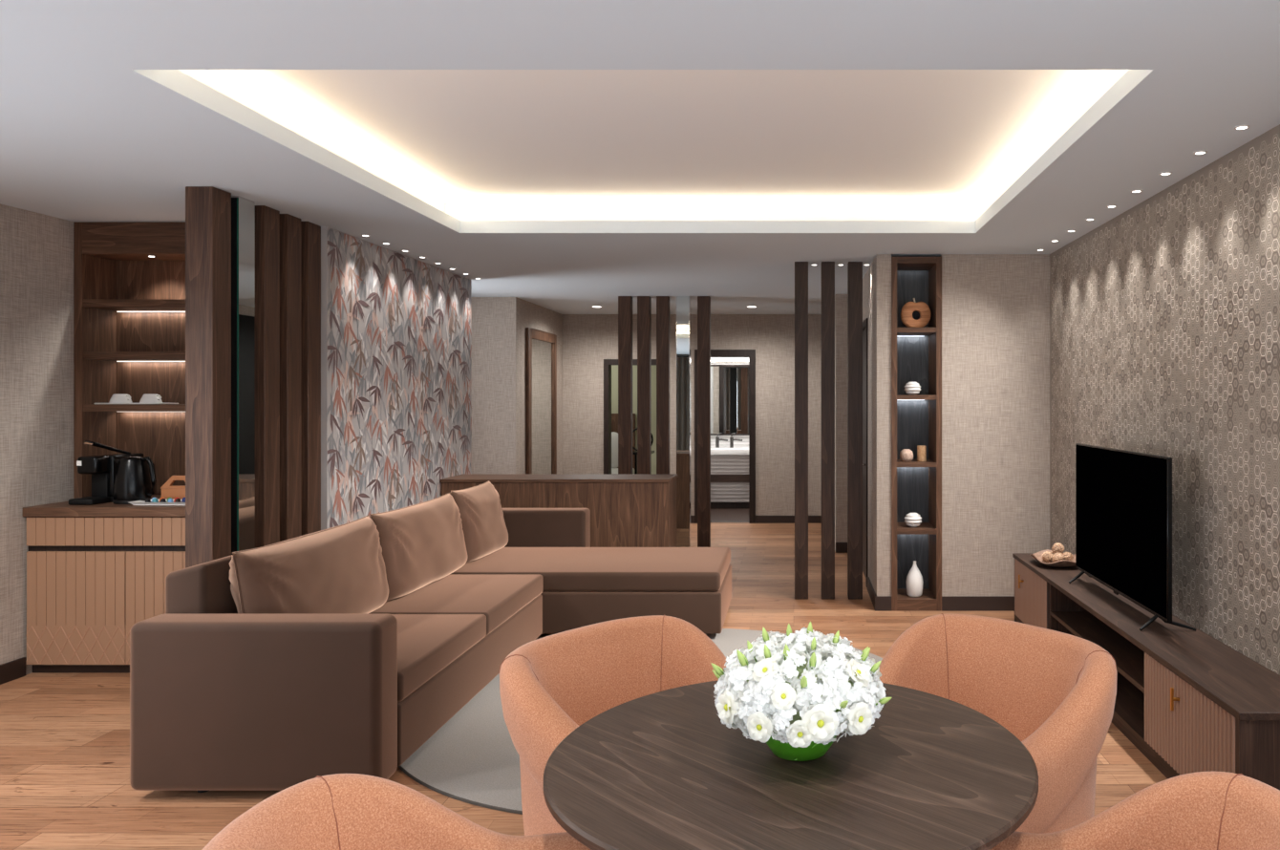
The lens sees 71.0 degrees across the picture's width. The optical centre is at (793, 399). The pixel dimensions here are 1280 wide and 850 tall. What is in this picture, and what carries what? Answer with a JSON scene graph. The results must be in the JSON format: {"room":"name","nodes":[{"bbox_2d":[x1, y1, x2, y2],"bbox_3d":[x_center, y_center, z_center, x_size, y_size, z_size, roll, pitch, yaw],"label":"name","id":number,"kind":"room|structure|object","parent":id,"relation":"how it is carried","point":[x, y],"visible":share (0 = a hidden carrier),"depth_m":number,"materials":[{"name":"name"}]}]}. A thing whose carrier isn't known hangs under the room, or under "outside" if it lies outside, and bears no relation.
{"room":"hotel room","nodes":[
{"label":"hotel room","id":0,"kind":"room"},
{"bbox_2d":[0,203,74,674],"bbox_3d":[-4.240,0.235,1.440,0.120,2.530,8.080,0,0,0],"label":"wall","id":1,"kind":"structure","parent":0,"point":[36,249],"depth_m":4.80,"materials":[{"name":"fabric"}]},
{"bbox_2d":[0,657,25,684],"bbox_3d":[-4.173,1.450,1.085,0.014,0.100,7.370,0,0,0],"label":"baseboard","id":2,"kind":"structure","parent":1,"relation":"attached to","point":[13,670],"depth_m":4.69,"materials":[{"name":"black wood"}]},
{"bbox_2d":[320,226,471,530],"bbox_3d":[-3.489,0.235,6.407,1.423,2.530,2.345,0,0,0],"label":"wall","id":3,"kind":"structure","parent":0,"point":[396,328],"depth_m":6.00,"materials":[{"name":"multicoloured paper"}]},
{"bbox_2d":[471,297,519,474],"bbox_3d":[-3.550,0.235,8.920,1.500,2.530,0.120,0,0,0],"label":"wall","id":4,"kind":"structure","parent":0,"point":[495,320],"depth_m":8.86,"materials":[{"name":"fabric"}]},
{"bbox_2d":[519,298,562,474],"bbox_3d":[-2.860,0.235,9.815,0.120,2.530,1.670,0,0,0],"label":"wall","id":5,"kind":"structure","parent":0,"point":[532,315],"depth_m":9.66,"materials":[{"name":"fabric"}]},
{"bbox_2d":[525,327,556,474],"bbox_3d":[-2.783,0.376,9.715,0.035,2.254,1.090,0,0,0],"label":"wall mirror","id":6,"kind":"object","parent":5,"relation":"attached to","point":[541,347],"visible":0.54,"depth_m":9.69,"materials":[{"name":"brown mirror"}]},
{"bbox_2d":[0,508,1167,849],"bbox_3d":[-2.050,1.550,4.850,8.300,0.100,15.300,0,0,0],"label":"floor","id":7,"kind":"structure","parent":0,"point":[65,784],"depth_m":3.79,"materials":[{"name":"brown wood"}]},
{"bbox_2d":[25,516,185,672],"bbox_3d":[-3.566,1.069,5.072,1.222,0.862,0.607,0,0,0],"label":"base cabinet","id":8,"kind":"object","parent":7,"relation":"on","point":[90,580],"visible":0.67,"depth_m":4.77,"materials":[{"name":"brown wood"}]},
{"bbox_2d":[22,495,185,516],"bbox_3d":[-3.567,0.612,5.066,1.223,0.052,0.617,0,0,0],"label":"countertop","id":9,"kind":"structure","parent":8,"relation":"on","point":[57,509],"depth_m":4.76,"materials":[{"name":"brown wood"}]},
{"bbox_2d":[68,440,143,505],"bbox_3d":[-3.937,0.407,5.050,0.156,0.357,0.380,0,0,0],"label":"coffee machine","id":10,"kind":"object","parent":9,"relation":"on","point":[102,469],"visible":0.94,"depth_m":4.99,"materials":[{"name":"black plastic"}]},
{"bbox_2d":[68,496,110,505],"bbox_3d":[-3.947,0.570,4.930,0.135,0.032,0.140,0,0,0],"label":"drip tray","id":11,"kind":"object","parent":10,"relation":"on","point":[87,501],"depth_m":4.87,"materials":[{"name":"black plastic"}]},
{"bbox_2d":[112,456,156,504],"bbox_3d":[-3.740,0.455,4.975,0.192,0.262,0.177,0,0,40],"label":"kettle","id":12,"kind":"object","parent":9,"relation":"on","point":[133,480],"visible":0.89,"depth_m":4.92,"materials":[{"name":"black metal"}]},
{"bbox_2d":[128,499,185,505],"bbox_3d":[-3.505,0.577,4.915,0.332,0.018,0.148,0,0,0],"label":"tray","id":13,"kind":"object","parent":9,"relation":"on","point":[137,502],"visible":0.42,"depth_m":4.85,"materials":[{"name":"white ceramic"}]},
{"bbox_2d":[160,475,185,499],"bbox_3d":[-3.501,0.510,5.070,0.204,0.150,0.140,0,0,0],"label":"box","id":14,"kind":"object","parent":9,"relation":"on","point":[168,490],"visible":0.41,"depth_m":5.00,"materials":[{"name":"brown wood"}]},
{"bbox_2d":[185,186,231,568],"bbox_3d":[-2.877,0.235,4.320,0.135,2.530,0.140,0,0,0],"label":"wooden post","id":15,"kind":"object","parent":7,"relation":"on","point":[207,208],"visible":0.58,"depth_m":4.25,"materials":[{"name":"brown wood"}]},
{"bbox_2d":[231,195,255,554],"bbox_3d":[-2.870,0.235,4.514,0.120,2.530,0.132,0,0,0],"label":"mirror","id":16,"kind":"object","parent":7,"relation":"on","point":[243,209],"visible":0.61,"depth_m":4.49,"materials":[{"name":"black"}]},
{"bbox_2d":[255,205,279,548],"bbox_3d":[-2.877,0.235,4.736,0.135,2.530,0.140,0,0,0],"label":"wooden post","id":17,"kind":"object","parent":7,"relation":"on","point":[266,219],"visible":0.38,"depth_m":4.69,"materials":[{"name":"brown wood"}]},
{"bbox_2d":[279,213,301,541],"bbox_3d":[-2.877,0.235,4.948,0.135,2.530,0.140,0,0,0],"label":"wooden post","id":18,"kind":"object","parent":7,"relation":"on","point":[290,226],"visible":0.3,"depth_m":4.90,"materials":[{"name":"brown wood"}]},
{"bbox_2d":[301,221,320,535],"bbox_3d":[-2.877,0.235,5.155,0.135,2.530,0.140,0,0,0],"label":"wooden post","id":19,"kind":"object","parent":7,"relation":"on","point":[310,232],"visible":0.3,"depth_m":5.10,"materials":[{"name":"brown wood"}]},
{"bbox_2d":[202,773,590,849],"bbox_3d":[-0.636,1.107,1.436,0.655,0.786,0.739,0,0,-14],"label":"tub chair","id":20,"kind":"object","parent":7,"relation":"on","point":[337,811],"visible":0.98,"depth_m":1.67,"materials":[{"name":"orange fabric"}]},
{"bbox_2d":[129,500,731,792],"bbox_3d":[-1.464,1.075,4.920,2.032,0.849,3.320,0,0,0],"label":"sofa","id":21,"kind":"object","parent":7,"relation":"on","point":[222,698],"visible":0.83,"depth_m":3.34,"materials":[{"name":"brown fabric"}]},
{"bbox_2d":[229,514,388,614],"bbox_3d":[-2.174,0.842,4.060,0.268,0.464,1.127,0,0,0],"label":"cushion","id":22,"kind":"object","parent":21,"relation":"on","point":[341,569],"visible":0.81,"depth_m":3.89,"materials":[{"name":"brown fabric"}]},
{"bbox_2d":[369,492,467,601],"bbox_3d":[-2.163,0.840,5.150,0.250,0.470,1.056,0,0,0],"label":"cushion","id":23,"kind":"object","parent":21,"relation":"on","point":[422,544],"visible":0.86,"depth_m":4.94,"materials":[{"name":"brown fabric"}]},
{"bbox_2d":[391,614,486,702],"bbox_3d":[-1.926,1.136,3.934,0.772,0.120,0.968,0,0,0],"label":"seat cushion","id":24,"kind":"object","parent":21,"relation":"on","point":[429,646],"depth_m":3.96,"materials":[{"name":"brown fabric"}]},
{"bbox_2d":[368,574,543,635],"bbox_3d":[-1.926,1.136,4.921,0.772,0.120,0.994,0,0,0],"label":"seat cushion","id":25,"kind":"object","parent":21,"relation":"on","point":[501,598],"depth_m":4.82,"materials":[{"name":"brown fabric"}]},
{"bbox_2d":[449,480,508,563],"bbox_3d":[-2.152,0.831,6.035,0.237,0.479,0.716,0,0,0],"label":"cushion","id":26,"kind":"object","parent":21,"relation":"on","point":[484,530],"visible":0.78,"depth_m":5.86,"materials":[{"name":"brown fabric"}]},
{"bbox_2d":[450,547,730,591],"bbox_3d":[-1.383,1.131,5.905,1.857,0.121,0.963,0,0,0],"label":"cushion","id":27,"kind":"object","parent":21,"relation":"on","point":[561,568],"depth_m":5.61,"materials":[{"name":"brown fabric"}]},
{"bbox_2d":[440,474,677,547],"bbox_3d":[-1.875,1.064,7.125,1.800,0.872,0.470,0,0,0],"label":"partition","id":28,"kind":"object","parent":7,"relation":"on","point":[626,510],"visible":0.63,"depth_m":6.90,"materials":[{"name":"brown wood"}]},
{"bbox_2d":[499,615,727,835],"bbox_3d":[-0.450,1.107,2.563,0.655,0.786,0.739,0,0,38],"label":"tub chair","id":29,"kind":"object","parent":7,"relation":"on","point":[550,686],"visible":0.42,"depth_m":2.66,"materials":[{"name":"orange fabric"}]},
{"bbox_2d":[618,296,632,474],"bbox_3d":[-1.690,0.235,8.820,0.129,2.530,0.100,0,0,0],"label":"wooden post","id":30,"kind":"object","parent":7,"relation":"on","point":[625,303],"visible":0.58,"depth_m":8.77,"materials":[{"name":"brown wood"}]},
{"bbox_2d":[397,628,882,814],"bbox_3d":[-0.620,1.494,4.420,2.600,0.012,2.600,0,0,0],"label":"rug","id":31,"kind":"object","parent":7,"relation":"on","point":[473,758],"visible":0.12,"depth_m":3.67,"materials":[{"name":"grey carpet"}]},
{"bbox_2d":[637,296,651,474],"bbox_3d":[-1.501,0.235,8.820,0.124,2.530,0.100,0,0,0],"label":"wooden post","id":32,"kind":"object","parent":7,"relation":"on","point":[644,303],"visible":0.58,"depth_m":8.77,"materials":[{"name":"brown wood"}]},
{"bbox_2d":[656,296,669,474],"bbox_3d":[-1.311,0.235,8.820,0.124,2.530,0.100,0,0,0],"label":"wooden post","id":33,"kind":"object","parent":7,"relation":"on","point":[662,302],"visible":0.58,"depth_m":8.77,"materials":[{"name":"brown wood"}]},
{"bbox_2d":[676,296,690,547],"bbox_3d":[-1.106,0.235,8.820,0.136,2.530,0.100,0,0,0],"label":"strip","id":34,"kind":"object","parent":7,"relation":"on","point":[683,303],"visible":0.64,"depth_m":8.77,"materials":[{"name":"black"}]},
{"bbox_2d":[697,296,710,547],"bbox_3d":[-0.901,0.235,8.820,0.124,2.530,0.100,0,0,0],"label":"wooden post","id":35,"kind":"object","parent":7,"relation":"on","point":[703,302],"visible":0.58,"depth_m":8.77,"materials":[{"name":"brown wood"}]},
{"bbox_2d":[710,455,748,508],"bbox_3d":[-0.725,1.133,12.255,1.050,0.735,0.470,0,0,0],"label":"bathroom vanity","id":36,"kind":"object","parent":7,"relation":"on","point":[729,474],"visible":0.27,"depth_m":12.03,"materials":[{"name":"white wood"}]},
{"bbox_2d":[710,447,748,455],"bbox_3d":[-0.725,0.723,12.245,1.050,0.085,0.490,0,0,0],"label":"washbasin","id":37,"kind":"object","parent":36,"relation":"in","point":[721,451],"visible":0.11,"depth_m":12.00,"materials":[{"name":"white ceramic"}]},
{"bbox_2d":[715,433,727,447],"bbox_3d":[-1.008,0.582,12.307,0.217,0.196,0.048,0,0,38],"label":"faucet","id":38,"kind":"object","parent":37,"relation":"on","point":[717,438],"visible":1,"depth_m":12.34,"materials":[{"name":"grey metal"}]},
{"bbox_2d":[729,433,742,447],"bbox_3d":[-0.807,0.582,12.307,0.217,0.196,0.048,0,0,38],"label":"faucet","id":39,"kind":"object","parent":37,"relation":"on","point":[732,438],"visible":1,"depth_m":12.34,"materials":[{"name":"grey metal"}]},
{"bbox_2d":[710,474,748,482],"bbox_3d":[-0.725,1.083,12.255,1.050,0.105,0.470,0,0,0],"label":"shelf","id":40,"kind":"object","parent":36,"relation":"attached to","point":[714,478],"depth_m":12.02,"materials":[{"name":"brown wood"}]},
{"bbox_2d":[543,680,1038,849],"bbox_3d":[-0.006,1.125,1.880,1.020,0.750,1.020,0,0,0],"label":"dining table","id":41,"kind":"object","parent":7,"relation":"on","point":[662,770],"visible":0.87,"depth_m":1.73,"materials":[{"name":"brown wood"}]},
{"bbox_2d":[711,620,891,761],"bbox_3d":[0.012,0.616,1.866,0.378,0.266,0.384,0,0,0],"label":"flower bowl","id":42,"kind":"object","parent":41,"relation":"on","point":[792,693],"visible":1,"depth_m":1.76,"materials":[{"name":"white plant"}]},
{"bbox_2d":[794,261,808,599],"bbox_3d":[0.057,0.235,6.630,0.100,2.530,0.100,0,0,0],"label":"wooden post","id":43,"kind":"object","parent":7,"relation":"on","point":[800,267],"visible":1,"depth_m":6.58,"materials":[{"name":"brown wood"}]},
{"bbox_2d":[821,261,834,599],"bbox_3d":[0.258,0.235,6.630,0.100,2.530,0.100,0,0,0],"label":"wooden post","id":44,"kind":"object","parent":7,"relation":"on","point":[827,267],"visible":1,"depth_m":6.58,"materials":[{"name":"brown wood"}]},
{"bbox_2d":[847,261,862,599],"bbox_3d":[0.461,0.235,6.630,0.107,2.530,0.100,0,0,0],"label":"wooden post","id":45,"kind":"object","parent":7,"relation":"on","point":[854,268],"visible":1,"depth_m":6.58,"materials":[{"name":"brown wood"}]},
{"bbox_2d":[891,256,941,611],"bbox_3d":[0.872,0.245,6.413,0.359,2.510,0.371,0,0,0],"label":"niche shelf","id":46,"kind":"object","parent":7,"relation":"on","point":[916,352],"visible":0.94,"depth_m":6.57,"materials":[{"name":"brown wood"}]},
{"bbox_2d":[899,448,913,461],"bbox_3d":[0.813,0.404,6.340,0.098,0.088,0.098,0,0,0],"label":"orb","id":47,"kind":"object","parent":46,"relation":"on","point":[906,455],"visible":1,"depth_m":6.30,"materials":[{"name":"beige ceramic"}]},
{"bbox_2d":[904,382,920,395],"bbox_3d":[0.858,-0.078,6.340,0.124,0.095,0.124,0,0,0],"label":"ribbed vase","id":48,"kind":"object","parent":46,"relation":"on","point":[910,388],"visible":1,"depth_m":6.29,"materials":[{"name":"white ceramic"}]},
{"bbox_2d":[904,512,921,527],"bbox_3d":[0.861,0.870,6.340,0.128,0.099,0.128,0,0,0],"label":"ribbed vase","id":49,"kind":"object","parent":46,"relation":"on","point":[912,520],"visible":1,"depth_m":6.29,"materials":[{"name":"white ceramic"}]},
{"bbox_2d":[905,560,923,597],"bbox_3d":[0.872,1.294,6.340,0.124,0.250,0.124,0,0,0],"label":"bottle vase","id":50,"kind":"object","parent":46,"relation":"on","point":[914,582],"visible":1,"depth_m":6.29,"materials":[{"name":"white ceramic"}]},
{"bbox_2d":[900,298,930,327],"bbox_3d":[0.879,-0.620,6.340,0.212,0.222,0.060,0,0,0],"label":"sculpture","id":51,"kind":"object","parent":46,"relation":"on","point":[922,308],"visible":0.94,"depth_m":6.31,"materials":[{"name":"brown wood"}]},
{"bbox_2d":[917,445,926,461],"bbox_3d":[0.923,0.388,6.340,0.066,0.120,0.066,0,0,0],"label":"pillar candle","id":52,"kind":"object","parent":46,"relation":"on","point":[921,449],"visible":1,"depth_m":6.31,"materials":[{"name":"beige wax"}]},
{"bbox_2d":[879,613,1117,833],"bbox_3d":[0.538,1.107,2.585,0.655,0.786,0.739,0,0,-42],"label":"tub chair","id":53,"kind":"object","parent":7,"relation":"on","point":[1055,692],"visible":0.59,"depth_m":2.67,"materials":[{"name":"orange fabric"}]},
{"bbox_2d":[989,771,1279,849],"bbox_3d":[0.586,1.107,1.446,0.655,0.786,0.739,0,0,14],"label":"tub chair","id":54,"kind":"object","parent":7,"relation":"on","point":[1200,810],"visible":0.88,"depth_m":1.69,"materials":[{"name":"orange fabric"}]},
{"bbox_2d":[1012,553,1279,789],"bbox_3d":[1.625,1.265,4.381,0.380,0.470,2.986,0,0,0],"label":"tv console","id":55,"kind":"object","parent":7,"relation":"on","point":[1189,701],"visible":0.78,"depth_m":3.54,"materials":[{"name":"brown wood"}]},
{"bbox_2d":[1030,549,1075,567],"bbox_3d":[1.635,0.998,5.470,0.288,0.062,0.368,0,0,0],"label":"platter","id":56,"kind":"object","parent":55,"relation":"on","point":[1037,556],"visible":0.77,"depth_m":5.34,"materials":[{"name":"brown wood"}]},
{"bbox_2d":[1042,551,1052,562],"bbox_3d":[1.590,0.988,5.500,0.072,0.075,0.075,0,0,0],"label":"woven ball","id":57,"kind":"object","parent":56,"relation":"in","point":[1046,556],"visible":0.94,"depth_m":5.47,"materials":[{"name":"wicker"}]},
{"bbox_2d":[1051,552,1065,562],"bbox_3d":[1.635,0.987,5.435,0.076,0.080,0.080,0,0,0],"label":"woven ball","id":58,"kind":"object","parent":56,"relation":"in","point":[1056,557],"visible":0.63,"depth_m":5.41,"materials":[{"name":"wicker"}]},
{"bbox_2d":[1062,552,1073,560],"bbox_3d":[1.697,0.987,5.460,0.080,0.080,0.077,0,0,0],"label":"woven ball","id":59,"kind":"object","parent":56,"relation":"in","point":[1067,555],"visible":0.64,"depth_m":5.43,"materials":[{"name":"wicker"}]},
{"bbox_3d":[1.645,0.986,5.515,0.080,0.079,0.079,0,0,0],"label":"woven ball","id":60,"kind":"object","parent":56,"relation":"in","visible":0},
{"bbox_2d":[1051,542,1064,554],"bbox_3d":[1.647,0.932,5.478,0.075,0.075,0.076,0,0,0],"label":"woven ball","id":61,"kind":"object","parent":60,"relation":"on","point":[1058,547],"visible":0.94,"depth_m":5.46,"materials":[{"name":"wicker"}]},
{"bbox_2d":[1050,611,1144,693],"bbox_3d":[1.641,1.239,4.400,0.307,0.022,1.378,0,0,0],"label":"shelf","id":62,"kind":"object","parent":55,"relation":"attached to","point":[1129,659],"depth_m":4.47,"materials":[{"name":"brown wood"}]},
{"bbox_2d":[1068,443,1196,631],"bbox_3d":[1.661,0.641,4.430,0.252,0.776,1.240,0,0,0],"label":"television","id":63,"kind":"object","parent":55,"relation":"on","point":[1123,499],"visible":1,"depth_m":4.27,"materials":[{"name":"black plastic"}]},
{"bbox_2d":[611,365,656,474],"bbox_3d":[-2.510,0.300,12.350,2.180,2.400,0.100,0,0,0],"label":"wall","id":64,"kind":"structure","parent":0,"point":[614,369],"depth_m":12.30,"materials":[{"name":"beige"}]},
{"bbox_2d":[0,0,1279,314],"bbox_3d":[-2.050,-1.069,3.985,8.300,0.077,13.570,0,0,0],"label":"ceiling","id":65,"kind":"structure","parent":0,"point":[100,121],"depth_m":3.02,"materials":[{"name":"white paint"}]},
{"bbox_2d":[178,69,1128,220],"bbox_3d":[-0.472,-1.206,4.096,3.705,0.198,3.209,0,0,0],"label":"cove","id":66,"kind":"structure","parent":65,"relation":"attached to","point":[468,144],"depth_m":4.11,"materials":[{"name":"white paint"}]},
{"bbox_2d":[1130,190,1142,192],"bbox_3d":[1.695,-1.028,4.345,0.055,0.004,0.055,0,0,0],"label":"recessed light","id":67,"kind":"object","parent":65,"relation":"in","point":[1132,191],"visible":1,"depth_m":4.34,"materials":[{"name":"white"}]},
{"bbox_2d":[1159,171,1172,175],"bbox_3d":[1.695,-1.028,4.005,0.055,0.004,0.055,0,0,0],"label":"recessed light","id":68,"kind":"object","parent":65,"relation":"in","point":[1162,173],"visible":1,"depth_m":3.99,"materials":[{"name":"white"}]},
{"bbox_2d":[1193,149,1207,154],"bbox_3d":[1.695,-1.028,3.665,0.055,0.004,0.055,0,0,0],"label":"recessed light","id":69,"kind":"object","parent":65,"relation":"in","point":[1203,151],"visible":1,"depth_m":3.65,"materials":[{"name":"white"}]},
{"bbox_2d":[1234,125,1249,129],"bbox_3d":[1.695,-1.028,3.325,0.055,0.004,0.055,0,0,0],"label":"recessed light","id":70,"kind":"object","parent":65,"relation":"in","point":[1240,127],"visible":1,"depth_m":3.32,"materials":[{"name":"white"}]},
{"bbox_2d":[562,314,821,515],"bbox_3d":[-0.410,0.235,10.710,5.020,2.530,0.120,0,0,0],"label":"wall","id":71,"kind":"structure","parent":0,"point":[587,339],"depth_m":10.65,"materials":[{"name":"fabric"}]},
{"bbox_2d":[603,359,656,474],"bbox_3d":[-1.920,0.507,10.710,0.760,1.985,0.160,0,0,0],"label":"door frame","id":72,"kind":"structure","parent":71,"relation":"in","point":[608,363],"depth_m":10.63,"materials":[{"name":"black wood"}]},
{"bbox_2d":[694,349,755,523],"bbox_3d":[-0.832,0.450,10.710,0.737,2.100,0.160,0,0,0],"label":"door frame","id":73,"kind":"structure","parent":71,"relation":"in","point":[751,353],"depth_m":10.63,"materials":[{"name":"black wood"}]},
{"bbox_2d":[710,521,748,523],"bbox_3d":[-0.832,1.497,10.710,0.597,0.006,0.120,0,0,0],"label":"trim","id":74,"kind":"structure","parent":71,"relation":"attached to","point":[711,522],"depth_m":10.67,"materials":[{"name":"brown wood"}]},
{"bbox_2d":[690,515,821,523],"bbox_3d":[-1.195,1.455,10.643,3.210,0.090,0.014,0,0,0],"label":"baseboard","id":75,"kind":"structure","parent":71,"relation":"attached to","point":[758,519],"depth_m":10.64,"materials":[{"name":"black wood"}]},
{"bbox_2d":[710,357,748,447],"bbox_3d":[-0.700,0.275,12.550,1.200,2.450,0.100,0,0,0],"label":"wall","id":76,"kind":"structure","parent":0,"point":[745,438],"depth_m":12.50,"materials":[{"name":"white tile"}]},
{"bbox_2d":[710,364,748,435],"bbox_3d":[-0.785,0.010,12.477,0.990,1.000,0.044,0,0,0],"label":"bathroom mirror","id":77,"kind":"object","parent":76,"relation":"attached to","point":[729,383],"visible":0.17,"depth_m":12.46,"materials":[{"name":"clear glass"}]},
{"bbox_2d":[710,359,748,362],"bbox_3d":[-0.750,-0.545,12.475,1.000,0.050,0.049,0,0,0],"label":"light","id":78,"kind":"object","parent":76,"relation":"attached to","point":[712,360],"visible":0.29,"depth_m":12.46,"materials":[{"name":"white plastic"}]},
{"bbox_2d":[710,360,748,362],"bbox_3d":[-0.750,-0.545,12.465,1.000,0.030,0.030,0,0,0],"label":"diffuser","id":79,"kind":"object","parent":78,"relation":"attached to","point":[711,360],"depth_m":12.45,"materials":[{"name":"white plastic"}]},
{"bbox_2d":[765,731,836,761],"bbox_3d":[0.012,0.704,1.865,0.196,0.091,0.196,0,0,0],"label":"bowl","id":80,"kind":"object","parent":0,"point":[784,751],"depth_m":1.80,"materials":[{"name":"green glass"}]},
{"bbox_2d":[834,294,847,551],"bbox_3d":[0.560,0.235,9.625,0.300,2.530,2.050,0,0,0],"label":"wall","id":81,"kind":"structure","parent":0,"point":[841,300],"depth_m":8.60,"materials":[{"name":"fabric"}]},
{"bbox_2d":[835,542,847,553],"bbox_3d":[0.500,1.450,8.593,0.180,0.100,0.014,0,0,0],"label":"baseboard","id":82,"kind":"structure","parent":81,"relation":"attached to","point":[841,547],"depth_m":8.59,"materials":[{"name":"black wood"}]},
{"bbox_2d":[862,264,871,581],"bbox_3d":[0.650,0.235,7.670,0.120,2.530,1.860,0,0,0],"label":"wall","id":83,"kind":"structure","parent":0,"point":[866,280],"depth_m":6.83,"materials":[{"name":"fabric"}]},
{"bbox_2d":[862,318,868,586],"bbox_3d":[0.601,0.427,7.500,0.098,2.146,1.000,0,0,0],"label":"door","id":84,"kind":"structure","parent":83,"relation":"in","point":[865,322],"depth_m":7.04,"materials":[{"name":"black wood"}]},
{"bbox_2d":[871,254,1049,596],"bbox_3d":[1.265,0.235,6.490,1.350,2.530,0.500,0,0,0],"label":"wall","id":85,"kind":"structure","parent":0,"point":[995,308],"depth_m":6.24,"materials":[{"name":"fabric"}]},
{"bbox_2d":[866,576,1014,611],"bbox_3d":[1.188,1.450,6.578,1.224,0.100,0.704,0,0,0],"label":"baseboard","id":86,"kind":"structure","parent":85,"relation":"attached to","point":[880,603],"depth_m":6.23,"materials":[{"name":"black wood"}]},
{"bbox_2d":[1049,124,1279,675],"bbox_3d":[1.880,0.235,1.820,0.121,2.530,8.840,0,0,0],"label":"wall","id":87,"kind":"structure","parent":0,"point":[1164,315],"depth_m":3.95,"materials":[{"name":"brown paper"}]},
{"bbox_3d":[-2.510,1.550,11.535,2.180,0.100,1.530,0,0,0],"label":"floor","id":88,"kind":"structure","parent":0,"visible":0},
{"bbox_2d":[611,413,635,474],"bbox_3d":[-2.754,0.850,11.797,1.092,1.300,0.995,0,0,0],"label":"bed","id":89,"kind":"object","parent":88,"relation":"on","point":[614,416],"visible":0.12,"depth_m":12.22,"materials":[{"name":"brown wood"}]},
{"bbox_2d":[611,431,618,468],"bbox_3d":[-2.478,0.700,12.080,0.320,0.500,0.140,0,0,0],"label":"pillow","id":90,"kind":"object","parent":89,"relation":"on","point":[614,436],"visible":0.43,"depth_m":12.02,"materials":[{"name":"white fabric"}]},
{"bbox_2d":[632,450,654,474],"bbox_3d":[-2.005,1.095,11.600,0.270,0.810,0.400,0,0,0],"label":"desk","id":91,"kind":"object","parent":88,"relation":"on","point":[634,453],"visible":0.24,"depth_m":11.76,"materials":[{"name":"black wood"}]},
{"bbox_2d":[632,427,653,450],"bbox_3d":[-2.009,0.530,11.550,0.324,0.324,0.024,0,0,0],"label":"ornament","id":92,"kind":"object","parent":91,"relation":"on","point":[633,448],"visible":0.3,"depth_m":11.54,"materials":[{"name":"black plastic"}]},
{"bbox_3d":[-3.540,0.235,5.440,1.280,2.530,0.120,0,0,0],"label":"wall","id":93,"kind":"structure","parent":0,"visible":0},
{"bbox_2d":[73,222,185,498],"bbox_3d":[-3.567,-0.221,5.239,1.223,1.614,0.278,0,0,0],"label":"shelf unit","id":94,"kind":"object","parent":93,"relation":"attached to","point":[129,278],"visible":0.35,"depth_m":5.29,"materials":[{"name":"brown wood"}]},
{"bbox_2d":[94,403,178,404],"bbox_3d":[-3.897,0.025,5.215,0.379,0.008,0.170,0,0,0],"label":"tray","id":95,"kind":"object","parent":94,"relation":"on","point":[95,403],"visible":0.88,"depth_m":5.13,"materials":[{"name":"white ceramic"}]},
{"bbox_2d":[108,393,132,403],"bbox_3d":[-3.982,-0.005,5.200,0.111,0.052,0.111,0,0,-32],"label":"cup","id":96,"kind":"object","parent":95,"relation":"on","point":[117,397],"visible":1,"depth_m":5.17,"materials":[{"name":"white ceramic"}]},
{"bbox_2d":[139,393,162,403],"bbox_3d":[-3.804,-0.005,5.200,0.111,0.052,0.111,0,0,-32],"label":"cup","id":97,"kind":"object","parent":95,"relation":"on","point":[146,397],"visible":1,"depth_m":5.17,"materials":[{"name":"white ceramic"}]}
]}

